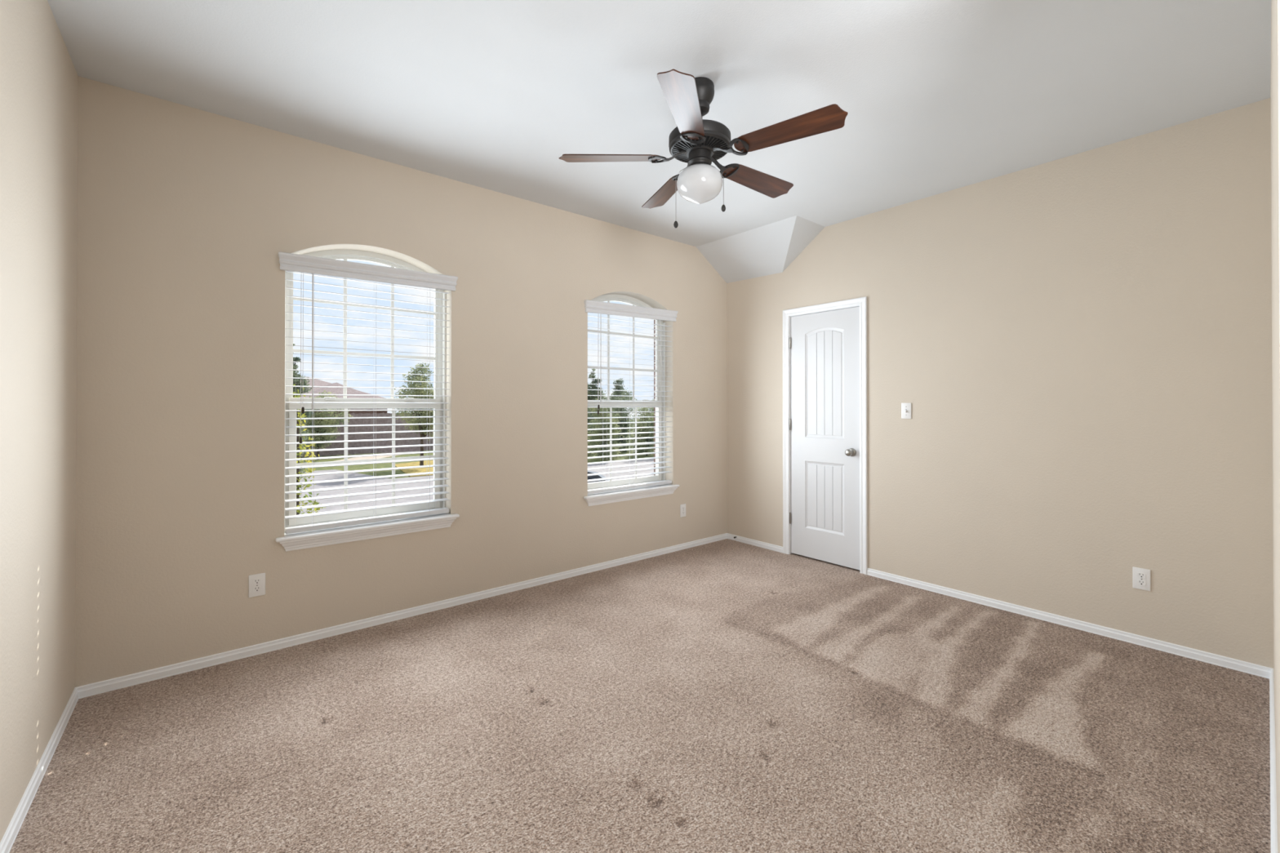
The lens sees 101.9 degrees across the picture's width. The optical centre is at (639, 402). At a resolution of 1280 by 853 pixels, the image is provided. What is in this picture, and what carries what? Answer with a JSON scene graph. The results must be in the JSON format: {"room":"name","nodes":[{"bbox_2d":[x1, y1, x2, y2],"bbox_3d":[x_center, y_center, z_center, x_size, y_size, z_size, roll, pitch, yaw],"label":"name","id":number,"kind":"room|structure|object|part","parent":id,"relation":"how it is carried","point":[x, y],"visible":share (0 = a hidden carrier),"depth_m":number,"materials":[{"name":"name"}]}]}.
{"room":"empty bedroom","nodes":[
{"label":"empty bedroom","id":0,"kind":"room"},
{"bbox_2d":[0,0,78,842],"bbox_3d":[-0.871,-0.080,0.243,0.120,2.943,5.200,0,0,-40],"label":"wall","id":1,"kind":"structure","parent":0,"point":[38,76],"depth_m":1.74,"materials":[{"name":"beige paint"}]},
{"bbox_2d":[0,687,78,852],"bbox_3d":[-0.819,1.272,0.279,0.012,0.060,5.200,0,0,-40],"label":"baseboard","id":2,"kind":"structure","parent":1,"relation":"attached to","point":[14,827],"depth_m":1.74,"materials":[{"name":"white paint"}]},
{"bbox_2d":[75,75,727,687],"bbox_3d":[-0.868,-0.064,3.719,4.554,2.943,0.155,0,0,-40],"label":"wall","id":3,"kind":"structure","parent":0,"point":[186,214],"depth_m":2.75,"materials":[{"name":"beige paint"}]},
{"bbox_2d":[248,573,265,597],"bbox_3d":[-1.982,0.946,2.687,0.070,0.114,0.009,0,0,-40],"label":"wall outlet","id":4,"kind":"object","parent":3,"relation":"attached to","point":[256,582],"visible":1,"depth_m":2.69,"materials":[{"name":"white plastic"}]},
{"bbox_2d":[253,586,261,591],"bbox_3d":[-1.981,0.965,2.686,0.033,0.027,0.004,0,0,-40],"label":"receptacle","id":5,"kind":"object","parent":4,"relation":"attached to","point":[255,588],"depth_m":2.69,"materials":[{"name":"white plastic"}]},
{"bbox_2d":[253,578,261,584],"bbox_3d":[-1.981,0.926,2.686,0.033,0.027,0.004,0,0,-40],"label":"receptacle","id":6,"kind":"object","parent":4,"relation":"attached to","point":[255,581],"depth_m":2.68,"materials":[{"name":"white plastic"}]},
{"bbox_2d":[275,249,459,551],"bbox_3d":[-1.602,-0.063,3.111,0.966,1.715,0.242,0,0,-40],"label":"window","id":7,"kind":"structure","parent":3,"relation":"in","point":[300,540],"depth_m":3.09,"materials":[{"name":"white plastic"}]},
{"bbox_3d":[-1.659,-0.101,3.180,0.830,1.576,0.048,0,0,-40],"label":"sash","id":8,"kind":"part","parent":7,"relation":"part of","materials":[{"name":"white plastic"}]},
{"bbox_3d":[-1.634,0.330,3.147,0.828,0.713,0.043,0,0,-40],"label":"sash","id":9,"kind":"part","parent":7,"relation":"part of","materials":[{"name":"white plastic"}]},
{"bbox_3d":[-1.590,0.724,3.093,0.966,0.020,0.205,0,0,-40],"label":"sill","id":10,"kind":"part","parent":7,"relation":"part of","materials":[{"name":"white paint"}]},
{"bbox_2d":[278,251,457,533],"bbox_3d":[-1.562,-0.052,3.061,0.948,1.516,0.090,0,0,-40],"label":"window blind","id":11,"kind":"object","parent":7,"relation":"attached to","point":[303,264],"visible":1,"depth_m":2.99,"materials":[{"name":"white plastic"}]},
{"bbox_3d":[-1.837,-0.272,2.812,0.002,0.910,0.005,0,0,-40],"label":"lift cord","id":12,"kind":"part","parent":11,"relation":"part of","materials":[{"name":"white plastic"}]},
{"bbox_3d":[-1.829,-0.353,2.819,0.002,0.748,0.005,0,0,-40],"label":"lift cord","id":13,"kind":"part","parent":11,"relation":"part of","materials":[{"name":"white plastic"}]},
{"bbox_3d":[-1.812,-0.024,2.877,0.002,1.425,0.055,0,0,-40],"label":"ladder cord","id":14,"kind":"part","parent":11,"relation":"part of","materials":[{"name":"white fabric"}]},
{"bbox_3d":[-1.574,0.692,3.071,0.870,0.028,0.050,0,0,-40],"label":"rail","id":15,"kind":"part","parent":11,"relation":"part of","materials":[{"name":"white plastic"}]},
{"bbox_3d":[-1.571,-0.023,3.076,0.002,1.425,0.055,0,0,-40],"label":"ladder cord","id":16,"kind":"part","parent":11,"relation":"part of","materials":[{"name":"white fabric"}]},
{"bbox_3d":[-1.334,-0.022,3.272,0.002,1.425,0.055,0,0,-40],"label":"ladder cord","id":17,"kind":"part","parent":11,"relation":"part of","materials":[{"name":"white fabric"}]},
{"bbox_2d":[75,533,727,698],"bbox_3d":[-0.815,1.287,3.649,4.314,0.060,0.012,0,0,-40],"label":"baseboard","id":18,"kind":"structure","parent":3,"relation":"attached to","point":[92,689],"depth_m":2.93,"materials":[{"name":"white paint"}]},
{"bbox_2d":[583,293,679,506],"bbox_3d":[-0.105,-0.058,4.349,0.984,1.715,0.242,0,0,-40],"label":"window","id":19,"kind":"structure","parent":3,"relation":"in","point":[597,499],"depth_m":4.45,"materials":[{"name":"white plastic"}]},
{"bbox_3d":[-0.136,0.336,4.385,0.846,0.713,0.043,0,0,-40],"label":"sash","id":20,"kind":"part","parent":19,"relation":"part of","materials":[{"name":"white plastic"}]},
{"bbox_3d":[-0.162,-0.096,4.418,0.848,1.576,0.048,0,0,-40],"label":"sash","id":21,"kind":"part","parent":19,"relation":"part of","materials":[{"name":"white plastic"}]},
{"bbox_2d":[584,299,678,494],"bbox_3d":[-0.065,-0.049,4.299,0.966,1.520,0.090,0,0,-40],"label":"window blind","id":22,"kind":"object","parent":19,"relation":"attached to","point":[591,306],"visible":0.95,"depth_m":4.25,"materials":[{"name":"white plastic"}]},
{"bbox_3d":[-0.328,-0.334,4.060,0.002,0.775,0.005,0,0,-40],"label":"lift cord","id":23,"kind":"part","parent":22,"relation":"part of","materials":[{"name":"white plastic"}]},
{"bbox_3d":[-0.324,-0.354,4.063,0.002,0.735,0.005,0,0,-40],"label":"lift cord","id":24,"kind":"part","parent":22,"relation":"part of","materials":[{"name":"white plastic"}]},
{"bbox_3d":[-0.279,-0.018,4.144,0.002,1.425,0.055,0,0,-40],"label":"ladder cord","id":25,"kind":"part","parent":22,"relation":"part of","materials":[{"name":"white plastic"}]},
{"bbox_3d":[-0.076,0.698,4.309,0.888,0.028,0.050,0,0,-40],"label":"rail","id":26,"kind":"part","parent":22,"relation":"part of","materials":[{"name":"white plastic"}]},
{"bbox_3d":[-0.093,0.730,4.331,0.984,0.020,0.205,0,0,-40],"label":"sill","id":27,"kind":"part","parent":19,"relation":"part of","materials":[{"name":"white paint"}]},
{"bbox_2d":[680,503,685,517],"bbox_3d":[0.387,0.966,4.646,0.070,0.114,0.009,0,0,-40],"label":"wall outlet","id":28,"kind":"object","parent":3,"relation":"attached to","point":[682,507],"visible":1,"depth_m":4.64,"materials":[{"name":"white plastic"}]},
{"bbox_2d":[9,538,1271,852],"bbox_3d":[1.108,1.305,1.873,5.014,0.013,5.200,0,0,-40],"label":"floor","id":29,"kind":"structure","parent":0,"point":[726,695],"depth_m":2.02,"materials":[{"name":"beige carpet"}]},
{"bbox_2d":[47,0,1271,246],"bbox_3d":[0.827,-1.505,1.676,4.554,0.120,5.475,0,0,-40],"label":"ceiling","id":30,"kind":"structure","parent":0,"point":[938,96],"depth_m":2.33,"materials":[{"name":"white paint"}]},
{"bbox_2d":[559,69,848,227],"bbox_3d":[0.319,-1.117,2.392,1.200,0.650,1.255,0,0,-40],"label":"ceiling fan","id":31,"kind":"object","parent":30,"relation":"hanging from","point":[695,141],"visible":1,"depth_m":2.27,"materials":[{"name":"brown wood"}]},
{"bbox_3d":[-0.135,-1.111,2.358,0.468,0.005,0.133,0,12,0],"label":"blade","id":32,"kind":"part","parent":31,"relation":"part of","materials":[{"name":"brown wood"}]},
{"bbox_3d":[0.136,-1.109,2.738,0.133,0.005,0.468,-13,4,-19],"label":"blade","id":33,"kind":"part","parent":31,"relation":"part of","materials":[{"name":"brown wood"}]},
{"bbox_3d":[0.163,-0.807,2.354,0.021,0.031,0.021,0,0,-40],"label":"pull knob","id":34,"kind":"part","parent":31,"relation":"part of","materials":[{"name":"black"}]},
{"bbox_3d":[0.170,-1.113,1.962,0.133,0.005,0.468,13,3,14],"label":"blade","id":35,"kind":"part","parent":31,"relation":"part of","materials":[{"name":"brown wood"}]},
{"bbox_2d":[671,136,727,162],"bbox_3d":[0.271,-1.142,2.356,0.252,0.019,0.252,0,0,-40],"label":"vent","id":36,"kind":"object","parent":31,"relation":"attached to","point":[682,149],"depth_m":2.31,"materials":[{"name":"black metal"}]},
{"bbox_3d":[0.271,-0.980,2.355,0.207,0.155,0.207,0,0,-40],"label":"lamp shade","id":37,"kind":"part","parent":31,"relation":"part of","materials":[{"name":"white glass"}]},
{"bbox_3d":[0.350,-0.980,2.355,0.060,0.189,0.003,0,0,0],"label":"pull chain","id":38,"kind":"part","parent":31,"relation":"part of","materials":[{"name":"grey metal"}]},
{"bbox_3d":[0.379,-0.881,2.354,0.021,0.031,0.021,0,0,-40],"label":"pull knob","id":39,"kind":"part","parent":31,"relation":"part of","materials":[{"name":"black metal"}]},
{"bbox_3d":[0.593,-1.110,2.602,0.468,0.005,0.133,0,-13,-37],"label":"blade","id":40,"kind":"part","parent":31,"relation":"part of","materials":[{"name":"brown wood"}]},
{"bbox_3d":[0.606,-1.112,2.127,0.468,0.005,0.133,0,-13,34],"label":"blade","id":41,"kind":"part","parent":31,"relation":"part of","materials":[{"name":"brown wood"}]},
{"bbox_2d":[696,215,824,283],"bbox_3d":[1.013,-1.287,4.501,0.425,0.291,1.046,0,0,-40],"label":"ceiling","id":42,"kind":"structure","parent":0,"point":[769,249],"depth_m":4.46,"materials":[{"name":"white paint"}]},
{"bbox_2d":[726,97,1273,668],"bbox_3d":[1.997,-0.064,3.733,0.120,2.943,3.475,0,0,-40],"label":"wall","id":43,"kind":"structure","parent":0,"point":[1079,345],"depth_m":3.02,"materials":[{"name":"beige paint"}]},
{"bbox_2d":[782,296,867,574],"bbox_3d":[1.518,0.254,4.264,0.180,2.121,0.750,0,0,-40],"label":"door","id":44,"kind":"structure","parent":43,"relation":"in","point":[825,382],"depth_m":4.23,"materials":[{"name":"white paint"}]},
{"bbox_3d":[1.632,0.389,4.039,0.070,0.066,0.066,0,0,-40],"label":"knob","id":45,"kind":"part","parent":44,"relation":"part of","materials":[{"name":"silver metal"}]},
{"bbox_2d":[901,403,911,418],"bbox_3d":[1.911,0.059,3.728,0.018,0.114,0.070,0,0,-40],"label":"light switch","id":46,"kind":"object","parent":43,"relation":"attached to","point":[906,408],"visible":1,"depth_m":3.73,"materials":[{"name":"white plastic"}]},
{"bbox_2d":[727,533,1271,679],"bbox_3d":[1.907,1.287,3.731,0.012,0.060,3.355,0,0,-40],"label":"baseboard","id":47,"kind":"structure","parent":43,"relation":"attached to","point":[1206,657],"depth_m":2.99,"materials":[{"name":"white paint"}]},
{"bbox_2d":[1132,566,1151,591],"bbox_3d":[2.692,0.947,2.786,0.009,0.114,0.070,0,0,-40],"label":"wall outlet","id":48,"kind":"object","parent":43,"relation":"attached to","point":[1141,577],"visible":1,"depth_m":2.78,"materials":[{"name":"white plastic"}]},
{"bbox_2d":[1137,579,1146,586],"bbox_3d":[2.691,0.966,2.785,0.004,0.027,0.033,0,0,-40],"label":"receptacle","id":49,"kind":"object","parent":48,"relation":"attached to","point":[1140,582],"depth_m":2.78,"materials":[{"name":"white plastic"}]},
{"bbox_2d":[1137,572,1146,578],"bbox_3d":[2.691,0.927,2.785,0.004,0.027,0.033,0,0,-40],"label":"receptacle","id":50,"kind":"object","parent":48,"relation":"attached to","point":[1140,575],"depth_m":2.78,"materials":[{"name":"white plastic"}]},
{"bbox_2d":[1270,0,1279,852],"bbox_3d":[2.075,-0.074,1.621,2.450,2.943,0.120,0,0,-40],"label":"wall","id":51,"kind":"structure","parent":0,"point":[1275,4],"depth_m":1.31,"materials":[{"name":"beige paint"}]},
{"bbox_2d":[1269,668,1277,852],"bbox_3d":[2.616,1.275,0.951,2.462,0.060,1.857,0,0,-40],"label":"baseboard","id":52,"kind":"structure","parent":51,"relation":"attached to","point":[1273,827],"depth_m":1.76,"materials":[{"name":"white paint"}]},
{"label":"outside","id":53,"kind":"structure","parent":0,"visible":0},
{"bbox_2d":[298,420,653,478],"bbox_3d":[-29.795,4.600,57.761,160.000,0.100,119.650,0,0,-40],"label":"lawn","id":54,"kind":"structure","parent":53,"point":[383,465],"depth_m":39.31,"materials":[{"name":"green plant"}]},
{"bbox_2d":[293,384,325,515],"bbox_3d":[-5.163,2.050,7.834,0.859,4.662,0.838,0,0,-40],"label":"flowering shrub","id":55,"kind":"object","parent":54,"relation":"on","point":[298,486],"visible":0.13,"depth_m":7.85,"materials":[{"name":"green plant"}]},
{"bbox_2d":[301,390,352,457],"bbox_3d":[-25.285,1.776,40.854,3.975,5.506,4.206,0,0,16],"label":"tree","id":56,"kind":"object","parent":54,"relation":"on","point":[317,422],"visible":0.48,"depth_m":40.31,"materials":[{"name":"green plant"}]},
{"bbox_2d":[294,377,386,450],"bbox_3d":[-33.303,0.950,52.055,13.300,7.150,15.000,0,0,-40],"label":"brick house","id":57,"kind":"structure","parent":54,"relation":"on","point":[317,382],"depth_m":49.23,"materials":[{"name":"brown"}]},
{"bbox_2d":[299,412,433,457],"bbox_3d":[-24.526,2.688,45.120,20.000,3.610,0.162,0,0,-40],"label":"fence","id":58,"kind":"object","parent":54,"relation":"on","point":[385,420],"visible":0.2,"depth_m":45.80,"materials":[{"name":"brown wood"}]},
{"bbox_2d":[587,408,598,451],"bbox_3d":[-4.720,2.134,45.317,3.016,5.021,3.336,0,0,19],"label":"bush","id":59,"kind":"object","parent":54,"relation":"on","point":[588,414],"visible":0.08,"depth_m":45.11,"materials":[{"name":"green plant"}]},
{"bbox_2d":[587,368,605,419],"bbox_3d":[-4.797,0.545,52.401,2.899,8.069,3.459,0,0,-1],"label":"tree","id":60,"kind":"object","parent":54,"relation":"on","point":[590,386],"visible":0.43,"depth_m":51.64,"materials":[{"name":"green plant"}]},
{"bbox_2d":[587,398,624,459],"bbox_3d":[-2.940,2.137,41.395,3.314,5.146,3.834,0,0,3],"label":"bush","id":61,"kind":"object","parent":54,"relation":"on","point":[602,432],"visible":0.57,"depth_m":40.81,"materials":[{"name":"green plant"}]},
{"bbox_2d":[600,377,637,452],"bbox_3d":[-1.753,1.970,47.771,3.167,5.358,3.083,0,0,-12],"label":"tree","id":62,"kind":"object","parent":54,"relation":"on","point":[620,409],"visible":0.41,"depth_m":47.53,"materials":[{"name":"green plant"}]},
{"bbox_2d":[625,407,653,455],"bbox_3d":[0.597,2.321,43.779,3.596,4.674,3.831,0,0,10],"label":"bush","id":63,"kind":"object","parent":54,"relation":"on","point":[643,409],"visible":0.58,"depth_m":43.58,"materials":[{"name":"green plant"}]},
{"bbox_2d":[637,398,653,449],"bbox_3d":[1.270,2.117,50.275,3.420,5.107,2.954,0,0,-15],"label":"bush","id":64,"kind":"object","parent":54,"relation":"on","point":[652,398],"visible":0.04,"depth_m":49.89,"materials":[{"name":"green plant"}]},
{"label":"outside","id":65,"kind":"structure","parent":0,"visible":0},
{"bbox_2d":[334,450,420,461],"bbox_3d":[-49.278,4.415,23.260,86.000,0.100,15.000,0,0,-40],"label":"sidewalk","id":66,"kind":"structure","parent":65,"point":[379,456],"depth_m":42.06,"materials":[{"name":"concrete"}]},
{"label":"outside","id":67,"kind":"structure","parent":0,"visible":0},
{"bbox_2d":[299,458,653,514],"bbox_3d":[-8.814,4.466,32.387,160.000,0.100,29.500,0,0,-40],"label":"street","id":68,"kind":"structure","parent":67,"point":[352,475],"depth_m":27.05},
{"bbox_2d":[293,343,313,474],"bbox_3d":[-10.837,1.255,15.953,1.464,6.323,1.713,0,0,-40],"label":"slim tree","id":69,"kind":"object","parent":68,"relation":"on","point":[304,383],"visible":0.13,"depth_m":16.08,"materials":[{"name":"green plant"}]},
{"bbox_2d":[587,471,609,483],"bbox_3d":[-3.120,3.636,22.404,4.350,1.470,1.750,0,0,-40],"label":"parked car","id":70,"kind":"object","parent":68,"relation":"on","point":[594,477],"visible":0.02,"depth_m":22.39,"materials":[{"name":"white paint"}]},
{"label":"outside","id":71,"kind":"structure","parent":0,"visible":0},
{"bbox_2d":[395,460,433,476],"bbox_3d":[-12.009,4.458,37.271,10.700,0.100,9.100,0,0,-40],"label":"verge","id":72,"kind":"structure","parent":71,"point":[416,470],"depth_m":34.39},
{"bbox_2d":[391,362,434,466],"bbox_3d":[-15.286,0.849,36.212,4.814,7.316,4.684,0,0,35],"label":"broad tree","id":73,"kind":"object","parent":72,"relation":"on","point":[418,377],"visible":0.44,"depth_m":35.38,"materials":[{"name":"green plant"}]}
]}

